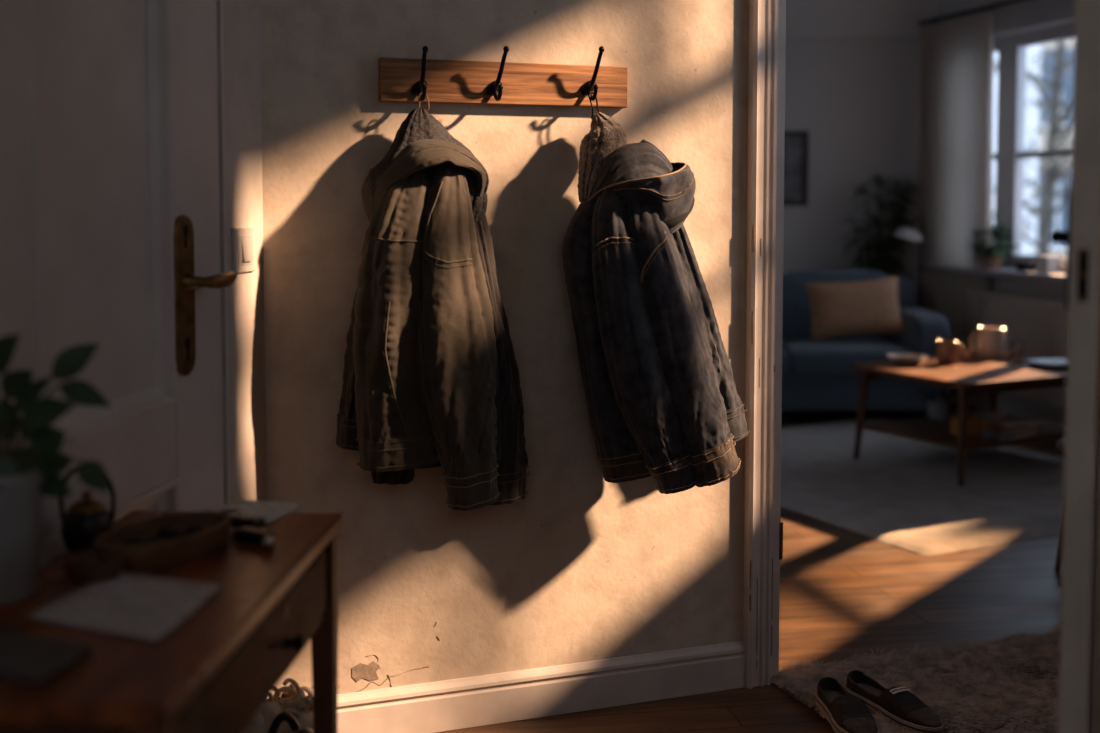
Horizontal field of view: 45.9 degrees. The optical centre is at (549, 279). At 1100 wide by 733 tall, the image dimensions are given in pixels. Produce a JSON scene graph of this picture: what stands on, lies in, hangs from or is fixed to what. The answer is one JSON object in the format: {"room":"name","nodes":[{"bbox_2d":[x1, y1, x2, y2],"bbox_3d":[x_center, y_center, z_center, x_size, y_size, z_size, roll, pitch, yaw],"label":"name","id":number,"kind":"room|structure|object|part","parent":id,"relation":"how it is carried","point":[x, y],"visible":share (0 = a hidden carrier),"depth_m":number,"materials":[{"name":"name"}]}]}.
{"room":"entrance hallway","nodes":[
{"label":"entrance hallway","id":0,"kind":"room"},
{"bbox_2d":[223,0,268,698],"bbox_3d":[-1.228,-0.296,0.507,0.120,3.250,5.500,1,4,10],"label":"door frame","id":1,"kind":"structure","parent":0,"point":[241,18],"depth_m":3.02,"materials":[{"name":"paint"}]},
{"bbox_2d":[0,0,236,568],"bbox_3d":[-0.780,0.186,2.363,0.135,2.060,0.920,1,4,10],"label":"door","id":2,"kind":"structure","parent":1,"relation":"in","point":[110,216],"depth_m":2.43,"materials":[{"name":"paint"}]},
{"bbox_3d":[-0.835,0.185,2.373,0.024,2.060,0.920,1,4,10],"label":"panel","id":3,"kind":"part","parent":2,"relation":"part of","materials":[{"name":"paint"}]},
{"bbox_3d":[-0.807,0.166,2.367,0.036,1.700,0.487,1,4,10],"label":"moulding","id":4,"kind":"part","parent":2,"relation":"part of","materials":[{"name":"paint"}]},
{"bbox_3d":[-0.739,0.033,2.627,0.010,0.326,0.080,1,4,10],"label":"plate","id":5,"kind":"part","parent":2,"relation":"part of","materials":[{"name":"gold metal"}]},
{"bbox_3d":[-0.691,0.002,2.667,0.073,0.034,0.135,1,4,10],"label":"lever","id":6,"kind":"part","parent":2,"relation":"part of","materials":[{"name":"gold metal"}]},
{"bbox_2d":[216,0,229,504],"bbox_3d":[-0.727,-0.437,2.809,0.048,3.250,0.052,0,4,0],"label":"trim","id":7,"kind":"structure","parent":1,"relation":"attached to","point":[219,3],"depth_m":2.82,"materials":[{"name":"paint"}]},
{"bbox_2d":[231,227,255,272],"bbox_3d":[-0.703,-0.068,2.998,0.017,0.104,0.117,1,4,10],"label":"light switch","id":8,"kind":"object","parent":1,"relation":"attached to","point":[243,239],"visible":0.94,"depth_m":2.98,"materials":[{"name":"beige plastic"}]},
{"bbox_3d":[-0.702,-0.068,2.998,0.002,0.069,0.077,1,4,10],"label":"frame","id":9,"kind":"part","parent":8,"relation":"part of","materials":[{"name":"beige plastic"}]},
{"bbox_2d":[260,0,748,696],"bbox_3d":[-0.093,-0.473,3.385,1.477,3.250,0.132,-1,4,-20],"label":"wall","id":10,"kind":"structure","parent":0,"point":[584,567],"depth_m":3.35,"materials":[{"name":"paint"}]},
{"bbox_2d":[378,46,627,107],"bbox_3d":[-0.097,-0.515,3.262,0.658,0.150,0.096,-1,4,-20],"label":"coat rack","id":11,"kind":"object","parent":10,"relation":"attached to","point":[399,79],"visible":1,"depth_m":3.27,"materials":[{"name":"brown wood"}]},
{"bbox_2d":[336,92,529,510],"bbox_3d":[-0.258,0.060,3.143,0.494,1.027,0.261,-1,4,-20],"label":"jacket","id":12,"kind":"object","parent":11,"relation":"hanging from","point":[431,378],"visible":1,"depth_m":3.06,"materials":[{"name":"black fabric"}]},
{"bbox_3d":[-0.360,0.058,3.089,0.216,0.649,0.140,-2,4,-26],"label":"panel","id":13,"kind":"part","parent":12,"relation":"part of","materials":[{"name":"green fabric"}]},
{"bbox_2d":[362,139,488,221],"bbox_3d":[-0.284,-0.211,3.132,0.302,0.252,0.215,-1,4,-20],"label":"hood","id":14,"kind":"object","parent":12,"relation":"attached to","point":[417,180],"depth_m":3.07,"materials":[{"name":"brown"}]},
{"bbox_3d":[-0.156,0.147,3.261,0.213,0.689,0.119,-1,4,-20],"label":"panel","id":15,"kind":"part","parent":12,"relation":"part of","materials":[{"name":"black fabric"}]},
{"bbox_2d":[562,92,749,493],"bbox_3d":[0.309,0.033,3.330,0.527,1.024,0.270,-1,4,-22],"label":"jacket","id":16,"kind":"object","parent":11,"relation":"hanging from","point":[664,403],"visible":1,"depth_m":3.25,"materials":[{"name":"black fabric"}]},
{"bbox_2d":[577,112,695,233],"bbox_3d":[0.221,-0.267,3.289,0.301,0.319,0.213,0,3,0],"label":"hood","id":17,"kind":"object","parent":16,"relation":"attached to","point":[624,188],"depth_m":3.24,"materials":[{"name":"black fabric"}]},
{"bbox_3d":[0.384,0.097,3.448,0.259,0.558,0.118,-1,4,-20],"label":"panel","id":18,"kind":"part","parent":16,"relation":"part of","materials":[{"name":"black fabric"}]},
{"bbox_2d":[337,641,745,732],"bbox_3d":[-0.071,1.090,3.410,1.309,0.128,0.020,-1,4,-20],"label":"baseboard","id":19,"kind":"structure","parent":10,"relation":"attached to","point":[482,700],"depth_m":3.42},
{"bbox_2d":[743,0,777,688],"bbox_3d":[0.583,-0.482,3.549,0.080,3.250,0.034,-1,4,-20],"label":"trim","id":20,"kind":"structure","parent":10,"relation":"attached to","point":[763,14],"depth_m":3.58,"materials":[{"name":"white wood"}]},
{"bbox_2d":[771,0,785,682],"bbox_3d":[0.617,-0.488,3.635,0.044,3.250,0.149,-1,4,-20],"label":"trim","id":21,"kind":"structure","parent":10,"relation":"attached to","point":[777,526],"depth_m":3.61,"materials":[{"name":"white paint"}]},
{"bbox_2d":[437,403,1064,732],"bbox_3d":[1.290,1.181,3.779,5.860,0.100,10.840,0,4,0],"label":"floor","id":22,"kind":"structure","parent":0,"point":[844,592],"depth_m":4.35,"materials":[{"name":"brown wood"}]},
{"bbox_2d":[0,511,342,732],"bbox_3d":[-0.604,0.850,1.988,0.416,0.780,0.926,0,4,3],"label":"console table","id":23,"kind":"object","parent":22,"relation":"on","point":[213,673],"visible":0.83,"depth_m":1.82,"materials":[{"name":"brown wood"}]},
{"bbox_2d":[0,630,90,688],"bbox_3d":[-0.658,0.474,1.637,0.187,0.014,0.113,2,4,30],"label":"notebook","id":24,"kind":"object","parent":23,"relation":"on","point":[32,660],"visible":1,"depth_m":1.62,"materials":[{"name":"black paper"}]},
{"bbox_2d":[0,334,110,604],"bbox_3d":[-0.746,0.269,1.895,0.244,0.392,0.151,0,4,0],"label":"potted plant","id":25,"kind":"object","parent":23,"relation":"on","point":[25,477],"visible":1,"depth_m":1.87,"materials":[{"name":"green plant"}]},
{"bbox_3d":[-0.804,0.371,1.902,0.128,0.188,0.128,0,3,0],"label":"pot","id":26,"kind":"part","parent":25,"relation":"part of","materials":[{"name":"grey ceramic"}]},
{"bbox_3d":[-0.743,0.210,1.891,0.174,0.193,0.112,0,3,0],"label":"stem","id":27,"kind":"part","parent":25,"relation":"part of","materials":[{"name":"brown"}]},
{"bbox_2d":[58,466,115,553],"bbox_3d":[-0.765,0.378,2.149,0.084,0.143,0.084,2,4,30],"label":"lidded pot","id":28,"kind":"object","parent":23,"relation":"on","point":[88,518],"visible":0.77,"depth_m":2.12,"materials":[{"name":"black ceramic"}]},
{"bbox_3d":[-0.765,0.353,2.148,0.094,0.094,0.008,0,3,0],"label":"handle","id":29,"kind":"part","parent":28,"relation":"part of","materials":[{"name":"black metal"}]},
{"bbox_3d":[-0.765,0.414,2.152,0.084,0.070,0.084,0,3,0],"label":"pot","id":30,"kind":"part","parent":28,"relation":"part of","materials":[{"name":"black ceramic"}]},
{"bbox_3d":[-0.765,0.364,2.149,0.058,0.031,0.058,0,3,0],"label":"lid","id":31,"kind":"part","parent":28,"relation":"part of","materials":[{"name":"gold metal"}]},
{"bbox_2d":[66,550,126,585],"bbox_3d":[-0.693,0.441,1.987,0.088,0.037,0.088,0,4,0],"label":"bowl","id":32,"kind":"object","parent":23,"relation":"on","point":[84,568],"visible":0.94,"depth_m":1.96,"materials":[{"name":"brown wood"}]},
{"bbox_2d":[28,572,219,640],"bbox_3d":[-0.595,0.461,1.856,0.279,0.011,0.212,2,4,25],"label":"sheet","id":33,"kind":"object","parent":23,"relation":"on","point":[146,607],"visible":0.98,"depth_m":1.84,"materials":[{"name":"paper"}]},
{"bbox_3d":[-0.469,0.891,1.547,0.044,0.752,0.044,0,4,3],"label":"leg","id":34,"kind":"part","parent":23,"relation":"part of","materials":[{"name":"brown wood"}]},
{"bbox_2d":[93,511,230,573],"bbox_3d":[-0.628,0.428,2.120,0.148,0.047,0.256,2,4,31],"label":"bowl","id":35,"kind":"object","parent":23,"relation":"on","point":[108,546],"visible":0.88,"depth_m":2.08,"materials":[{"name":"brown wood"}]},
{"bbox_2d":[123,524,203,544],"bbox_3d":[-0.630,0.426,2.110,0.074,0.036,0.152,2,4,33],"label":"cloth","id":36,"kind":"object","parent":35,"relation":"in","point":[163,533],"visible":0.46,"depth_m":2.12,"materials":[{"name":"black fabric"}]},
{"bbox_2d":[219,507,275,549],"bbox_3d":[-0.556,0.425,2.263,0.117,0.033,0.307,-2,4,-24],"label":"bunch","id":37,"kind":"object","parent":23,"relation":"on","point":[249,530],"visible":0.91,"depth_m":2.20,"materials":[{"name":"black metal"}]},
{"bbox_3d":[-0.440,0.567,1.960,0.024,0.111,0.776,0,4,3],"label":"drawer","id":38,"kind":"part","parent":23,"relation":"part of","materials":[{"name":"brown wood"}]},
{"bbox_2d":[205,500,301,524],"bbox_3d":[-0.535,0.428,2.422,0.169,0.007,0.132,2,4,35],"label":"leaflet","id":39,"kind":"object","parent":23,"relation":"on","point":[271,511],"visible":0.8,"depth_m":2.42,"materials":[{"name":"paper"}]},
{"bbox_3d":[-0.406,0.579,2.068,0.032,0.026,0.026,0,3,0],"label":"knob","id":40,"kind":"part","parent":23,"relation":"part of","materials":[{"name":"black metal"}]},
{"bbox_3d":[-0.416,0.838,2.410,0.044,0.752,0.044,0,4,3],"label":"leg","id":41,"kind":"part","parent":23,"relation":"part of","materials":[{"name":"brown wood"}]},
{"bbox_2d":[243,678,312,732],"bbox_3d":[-0.582,1.041,2.974,0.245,0.280,0.103,-2,4,-23],"label":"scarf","id":42,"kind":"object","parent":22,"relation":"on","point":[299,705],"visible":0.66,"depth_m":2.95,"materials":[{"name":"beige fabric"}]},
{"bbox_2d":[281,677,296,697],"bbox_3d":[-0.610,1.054,3.085,0.144,0.235,0.128,-1,4,-12],"label":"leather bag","id":43,"kind":"object","parent":22,"relation":"on","point":[289,694],"visible":0.17,"depth_m":3.03,"materials":[{"name":"brown leather"}]},
{"bbox_2d":[268,712,312,732],"bbox_3d":[-0.578,1.045,2.748,0.087,0.277,0.266,2,4,26],"label":"boot","id":44,"kind":"object","parent":22,"relation":"on","point":[290,719],"visible":1,"depth_m":2.73,"materials":[{"name":"black leather"}]},
{"bbox_2d":[782,270,950,416],"bbox_3d":[1.425,0.406,8.155,1.970,0.914,0.850,0,4,0],"label":"sofa","id":45,"kind":"object","parent":22,"relation":"on","point":[817,374],"visible":0.36,"depth_m":7.82,"materials":[{"name":"blue fabric"}]},
{"bbox_2d":[782,349,786,375],"bbox_3d":[1.038,0.484,8.065,0.770,0.190,0.660,0,3,0],"label":"seat cushion","id":46,"kind":"object","parent":45,"relation":"on","point":[784,351],"depth_m":7.75,"materials":[{"name":"blue fabric"}]},
{"bbox_2d":[782,270,893,340],"bbox_3d":[1.812,0.191,8.347,0.765,0.508,0.278,0,3,0],"label":"cushion","id":47,"kind":"object","parent":45,"relation":"on","point":[797,316],"depth_m":8.23,"materials":[{"name":"blue fabric"}]},
{"bbox_2d":[782,339,915,377],"bbox_3d":[1.812,0.484,8.065,0.770,0.190,0.660,0,3,0],"label":"seat cushion","id":48,"kind":"object","parent":45,"relation":"on","point":[803,358],"depth_m":7.75,"materials":[{"name":"blue fabric"}]},
{"bbox_2d":[805,276,904,339],"bbox_3d":[1.888,0.176,8.046,0.604,0.393,0.192,0,4,0],"label":"cushion","id":49,"kind":"object","parent":45,"relation":"on","point":[870,306],"visible":1,"depth_m":7.98,"materials":[{"name":"beige fabric"}]},
{"bbox_3d":[1.425,0.342,8.497,1.910,0.720,0.160,0,3,0],"label":"backrest","id":50,"kind":"part","parent":45,"relation":"part of","materials":[{"name":"blue fabric"}]},
{"bbox_3d":[2.300,0.483,8.160,0.220,0.580,0.790,0,3,0],"label":"arm","id":51,"kind":"part","parent":45,"relation":"part of","materials":[{"name":"blue fabric"}]},
{"bbox_2d":[836,176,922,278],"bbox_3d":[2.220,0.064,8.767,0.616,1.523,0.480,0,4,0],"label":"plant","id":52,"kind":"object","parent":22,"relation":"on","point":[887,261],"visible":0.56,"depth_m":8.74,"materials":[{"name":"green plant"}]},
{"bbox_3d":[2.216,-0.048,8.772,0.369,1.246,0.224,0,3,0],"label":"stem","id":53,"kind":"part","parent":52,"relation":"part of","materials":[{"name":"brown"}]},
{"bbox_2d":[893,215,922,307],"bbox_3d":[2.424,0.201,8.664,0.324,1.262,0.219,-2,4,-28],"label":"floor lamp","id":54,"kind":"object","parent":22,"relation":"on","point":[908,232],"visible":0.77,"depth_m":8.57,"materials":[{"name":"grey metal"}]},
{"bbox_3d":[2.367,-0.300,8.601,0.191,0.095,0.195,0,3,0],"label":"lamp shade","id":55,"kind":"part","parent":54,"relation":"part of","materials":[{"name":"white fabric"}]},
{"bbox_2d":[906,221,915,228],"bbox_3d":[2.383,-0.357,8.590,0.063,0.055,0.061,0,3,0],"label":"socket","id":56,"kind":"object","parent":54,"relation":"attached to","point":[910,225],"depth_m":8.56,"materials":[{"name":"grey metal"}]},
{"bbox_2d":[771,622,1060,732],"bbox_3d":[1.333,1.126,3.517,1.278,0.040,0.931,-1,4,-20],"label":"shaggy rug","id":57,"kind":"object","parent":22,"relation":"on","point":[1010,685],"visible":0.73,"depth_m":3.63,"materials":[{"name":"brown carpet"}]},
{"bbox_2d":[815,677,879,732],"bbox_3d":[0.762,1.103,3.342,0.103,0.077,0.313,0,4,-7],"label":"shoe","id":58,"kind":"object","parent":57,"relation":"on","point":[846,713],"visible":1,"depth_m":3.30,"materials":[{"name":"black fabric"}]},
{"bbox_2d":[844,670,943,732],"bbox_3d":[0.897,1.099,3.396,0.103,0.078,0.337,-2,4,-27],"label":"shoe","id":59,"kind":"object","parent":57,"relation":"on","point":[904,708],"visible":1,"depth_m":3.35,"materials":[{"name":"black fabric"}]},
{"bbox_2d":[781,418,1064,555],"bbox_3d":[1.757,0.954,6.528,2.000,0.018,2.500,-2,4,-27],"label":"area rug","id":60,"kind":"object","parent":22,"relation":"on","point":[905,493],"visible":0.65,"depth_m":6.03,"materials":[{"name":"grey carpet"}]},
{"bbox_2d":[851,354,1066,486],"bbox_3d":[2.188,0.693,6.639,1.050,0.493,0.827,-2,4,-27],"label":"coffee table","id":61,"kind":"object","parent":60,"relation":"on","point":[977,375],"visible":0.8,"depth_m":6.44,"materials":[{"name":"brown wood"}]},
{"bbox_3d":[1.618,0.700,6.736,0.080,0.468,0.053,0,3,0],"label":"leg","id":62,"kind":"part","parent":61,"relation":"part of","materials":[{"name":"brown wood"}]},
{"bbox_2d":[886,353,929,364],"bbox_3d":[1.859,0.417,6.749,0.220,0.044,0.220,0,4,0],"label":"bowl","id":63,"kind":"object","parent":61,"relation":"on","point":[900,358],"visible":1,"depth_m":6.71,"materials":[{"name":"beige ceramic"}]},
{"bbox_2d":[913,383,955,419],"bbox_3d":[2.042,0.613,6.885,0.240,0.256,0.218,0,4,0],"label":"shelf plant","id":64,"kind":"object","parent":61,"relation":"on","point":[938,409],"visible":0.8,"depth_m":6.86,"materials":[{"name":"green plant"}]},
{"bbox_3d":[2.059,0.690,6.896,0.120,0.100,0.120,0,3,0],"label":"pot","id":65,"kind":"part","parent":64,"relation":"part of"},
{"bbox_2d":[937,340,963,363],"bbox_3d":[2.084,0.377,6.794,0.122,0.117,0.101,-2,4,-34],"label":"mug","id":66,"kind":"object","parent":61,"relation":"on","point":[946,349],"visible":1,"depth_m":6.75,"materials":[{"name":"brown ceramic"}]},
{"bbox_3d":[2.140,0.378,6.788,0.040,0.077,0.012,0,3,0],"label":"handle","id":67,"kind":"part","parent":66,"relation":"part of","materials":[{"name":"brown ceramic"}]},
{"bbox_3d":[1.942,0.737,6.118,0.053,0.468,0.080,0,3,0],"label":"leg","id":68,"kind":"part","parent":61,"relation":"part of","materials":[{"name":"brown wood"}]},
{"bbox_2d":[863,411,1064,449],"bbox_3d":[2.188,0.766,6.644,0.930,0.020,0.707,-2,4,-27],"label":"shelf","id":69,"kind":"object","parent":61,"relation":"attached to","point":[936,432],"depth_m":6.50,"materials":[{"name":"brown wood"}]},
{"bbox_2d":[960,350,975,358],"bbox_3d":[2.253,0.403,7.005,0.088,0.041,0.088,0,4,0],"label":"sugar bowl","id":70,"kind":"object","parent":61,"relation":"on","point":[968,354],"visible":0.9,"depth_m":6.97,"materials":[{"name":"beige ceramic"}]},
{"bbox_3d":[2.188,0.496,6.627,0.870,0.044,0.667,-2,4,-27],"label":"rail","id":71,"kind":"part","parent":61,"relation":"part of","materials":[{"name":"brown wood"}]},
{"bbox_2d":[951,415,985,436],"bbox_3d":[2.076,0.725,6.454,0.140,0.085,0.100,-2,4,-30],"label":"storage box","id":72,"kind":"object","parent":61,"relation":"on","point":[974,425],"visible":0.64,"depth_m":6.42,"materials":[{"name":"orange fabric"}]},
{"bbox_2d":[970,326,1004,357],"bbox_3d":[2.379,0.340,7.055,0.166,0.160,0.136,2,4,34],"label":"mug","id":73,"kind":"object","parent":61,"relation":"on","point":[991,340],"visible":0.98,"depth_m":6.99,"materials":[{"name":"beige ceramic"}]},
{"bbox_3d":[2.301,0.337,7.046,0.052,0.100,0.014,0,3,0],"label":"handle","id":74,"kind":"part","parent":73,"relation":"part of","materials":[{"name":"beige ceramic"}]},
{"bbox_3d":[2.434,0.674,7.162,0.053,0.468,0.080,0,3,0],"label":"leg","id":75,"kind":"part","parent":61,"relation":"part of","materials":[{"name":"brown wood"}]},
{"bbox_2d":[999,350,1014,359],"bbox_3d":[2.448,0.403,6.961,0.080,0.045,0.080,0,4,0],"label":"holder","id":76,"kind":"object","parent":61,"relation":"on","point":[1004,354],"visible":1,"depth_m":6.93,"materials":[{"name":"beige ceramic"}]},
{"bbox_2d":[981,430,1038,440],"bbox_3d":[2.265,0.756,6.401,0.240,0.030,0.170,-3,4,-38],"label":"book","id":77,"kind":"object","parent":61,"relation":"on","point":[984,433],"visible":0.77,"depth_m":6.33,"materials":[{"name":"grey paper"}]},
{"bbox_2d":[984,423,1040,433],"bbox_3d":[2.275,0.728,6.399,0.220,0.025,0.160,-2,4,-28],"label":"book","id":78,"kind":"object","parent":77,"relation":"on","point":[992,427],"visible":0.77,"depth_m":6.34,"materials":[{"name":"brown paper"}]},
{"bbox_2d":[980,415,1051,426],"bbox_3d":[2.295,0.702,6.398,0.280,0.022,0.200,-2,4,-30],"label":"magazine","id":79,"kind":"object","parent":78,"relation":"on","point":[1016,420],"visible":1,"depth_m":6.38,"materials":[{"name":"paper"}]},
{"bbox_2d":[1027,358,1066,368],"bbox_3d":[2.591,0.432,6.628,0.300,0.028,0.300,0,4,0],"label":"plate","id":80,"kind":"object","parent":61,"relation":"on","point":[1057,363],"visible":0.71,"depth_m":6.69,"materials":[{"name":"grey ceramic"}]},
{"bbox_2d":[1054,437,1064,570],"bbox_3d":[2.065,0.836,4.927,0.413,0.455,0.392,0,4,0],"label":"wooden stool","id":81,"kind":"object","parent":22,"relation":"on","point":[1060,444],"visible":0.25,"depth_m":4.79,"materials":[{"name":"brown wood"}]},
{"bbox_3d":[1.918,0.857,4.808,0.137,0.428,0.044,-2,4,-25],"label":"leg","id":82,"kind":"part","parent":81,"relation":"part of","materials":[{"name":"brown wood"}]},
{"bbox_3d":[2.065,0.628,4.873,0.310,0.032,0.310,0,3,0],"label":"seat","id":83,"kind":"part","parent":81,"relation":"part of","materials":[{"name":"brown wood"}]},
{"bbox_2d":[1049,0,1099,732],"bbox_3d":[0.935,0.183,2.326,0.073,2.050,0.797,1,4,23],"label":"door","id":84,"kind":"structure","parent":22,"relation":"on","point":[1082,235],"depth_m":1.96,"materials":[{"name":"paint"}]},
{"bbox_3d":[0.804,-0.048,2.050,0.032,0.180,0.122,1,4,20],"label":"handle","id":85,"kind":"part","parent":84,"relation":"part of","materials":[{"name":"black metal"}]},
{"bbox_3d":[0.798,-0.006,1.945,0.015,0.080,0.002,1,4,23],"label":"lock plate","id":86,"kind":"part","parent":84,"relation":"part of","materials":[{"name":"black metal"}]},
{"bbox_2d":[783,38,918,282],"bbox_3d":[0.650,-0.819,9.042,4.500,3.250,0.150,0,4,0],"label":"wall","id":87,"kind":"structure","parent":0,"point":[856,99],"depth_m":8.96,"materials":[{"name":"paint"}]},
{"bbox_2d":[784,131,808,205],"bbox_3d":[1.566,-0.764,8.955,0.420,0.515,0.030,0,4,0],"label":"framed picture","id":88,"kind":"object","parent":87,"relation":"attached to","point":[796,148],"visible":0.41,"depth_m":8.95,"materials":[{"name":"grey"}]},
{"bbox_2d":[784,136,802,200],"bbox_3d":[1.566,-0.765,8.962,0.370,0.465,0.008,0,3,0],"label":"print","id":89,"kind":"object","parent":88,"relation":"attached to","point":[793,148],"depth_m":8.96},
{"bbox_2d":[937,0,1075,424],"bbox_3d":[3.373,-0.680,6.776,0.220,3.250,4.850,-1,4,-17],"label":"wall","id":90,"kind":"structure","parent":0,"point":[1006,404],"depth_m":8.01,"materials":[{"name":"paint"}]},
{"bbox_2d":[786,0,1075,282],"bbox_3d":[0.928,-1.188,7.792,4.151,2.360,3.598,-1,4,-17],"label":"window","id":91,"kind":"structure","parent":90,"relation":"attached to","point":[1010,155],"depth_m":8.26,"materials":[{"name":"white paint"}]},
{"bbox_3d":[2.941,-0.025,7.773,0.260,0.040,2.270,-1,4,-17],"label":"sill","id":92,"kind":"part","parent":91,"relation":"part of","materials":[{"name":"white paint"}]},
{"bbox_2d":[964,221,1023,268],"bbox_3d":[2.788,-0.216,8.178,0.365,0.314,0.406,0,4,0],"label":"plant","id":93,"kind":"object","parent":91,"relation":"on","point":[994,254],"visible":0.96,"depth_m":8.13,"materials":[{"name":"green plant"}]},
{"bbox_3d":[2.785,-0.123,8.183,0.132,0.106,0.132,0,3,0],"label":"pot","id":94,"kind":"part","parent":93,"relation":"part of","materials":[{"name":"ceramic"}]},
{"bbox_2d":[1015,261,1035,270],"bbox_3d":[2.887,-0.080,7.879,0.132,0.056,0.132,0,4,0],"label":"bowl","id":95,"kind":"object","parent":91,"relation":"on","point":[1020,265],"visible":0.94,"depth_m":7.83,"materials":[{"name":"grey metal"}]},
{"bbox_3d":[3.080,-0.779,7.748,0.060,1.470,1.950,-1,4,-17],"label":"frame","id":96,"kind":"part","parent":91,"relation":"part of","materials":[{"name":"white paint"}]},
{"bbox_3d":[2.964,-0.822,7.710,0.028,1.560,2.130,-1,4,-17],"label":"casing","id":97,"kind":"part","parent":91,"relation":"part of","materials":[{"name":"white paint"}]},
{"bbox_2d":[1036,255,1057,272],"bbox_3d":[2.943,-0.090,7.693,0.080,0.100,0.100,-1,4,-20],"label":"box","id":98,"kind":"object","parent":91,"relation":"on","point":[1045,263],"visible":1,"depth_m":7.65,"materials":[{"name":"grey ceramic"}]},
{"bbox_2d":[918,0,1026,24],"bbox_3d":[2.903,-1.673,7.688,0.123,0.045,2.525,-1,4,-17],"label":"curtain rod","id":99,"kind":"object","parent":90,"relation":"attached to","point":[1000,4],"visible":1,"depth_m":8.26,"materials":[{"name":"grey metal"}]},
{"bbox_2d":[915,5,993,410],"bbox_3d":[2.639,-0.462,8.511,0.078,2.543,0.815,-1,4,-17],"label":"curtain","id":100,"kind":"object","parent":99,"relation":"hanging from","point":[955,145],"visible":0.88,"depth_m":8.45,"materials":[{"name":"fabric"}]},
{"bbox_2d":[967,290,1067,408],"bbox_3d":[2.931,0.418,7.728,0.120,0.622,1.370,-1,4,-17],"label":"radiator","id":101,"kind":"object","parent":90,"relation":"attached to","point":[1035,327],"visible":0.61,"depth_m":7.75,"materials":[{"name":"white metal"}]},
{"label":"outside","id":102,"kind":"structure","parent":0,"visible":0},
{"bbox_3d":[12.000,4.301,18.297,40.000,0.100,40.000,0,4,0],"label":"ground","id":103,"kind":"structure","parent":102,"visible":0},
{"bbox_2d":[992,45,1040,254],"bbox_3d":[7.075,-2.722,25.837,3.750,13.000,4.090,0,4,0],"label":"sky","id":104,"kind":"structure","parent":103,"relation":"on","point":[1032,122],"depth_m":23.84,"materials":[{"name":"white"}]},
{"bbox_2d":[992,39,1074,256],"bbox_3d":[6.456,0.561,16.377,2.631,7.607,2.545,-2,4,-33],"label":"tree","id":105,"kind":"object","parent":103,"relation":"on","point":[1052,169],"visible":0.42,"depth_m":16.36,"materials":[{"name":"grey plant"}]},
{"bbox_2d":[1036,39,1074,256],"bbox_3d":[13.200,-2.344,27.844,8.000,12.000,4.130,0,4,0],"label":"apartment building","id":106,"kind":"structure","parent":103,"relation":"on","point":[1060,217],"depth_m":25.80,"materials":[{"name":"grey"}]},
{"bbox_3d":[1.638,-0.280,0.241,0.964,3.250,4.901,0,4,0],"label":"wall","id":107,"kind":"structure","parent":0,"visible":0},
{"bbox_2d":[1087,240,1099,732],"bbox_3d":[1.198,-0.427,2.644,0.150,3.250,0.150,-2,4,-31],"label":"trim","id":108,"kind":"structure","parent":107,"relation":"attached to","point":[1093,707],"depth_m":2.70,"materials":[{"name":"paint"}]}
]}

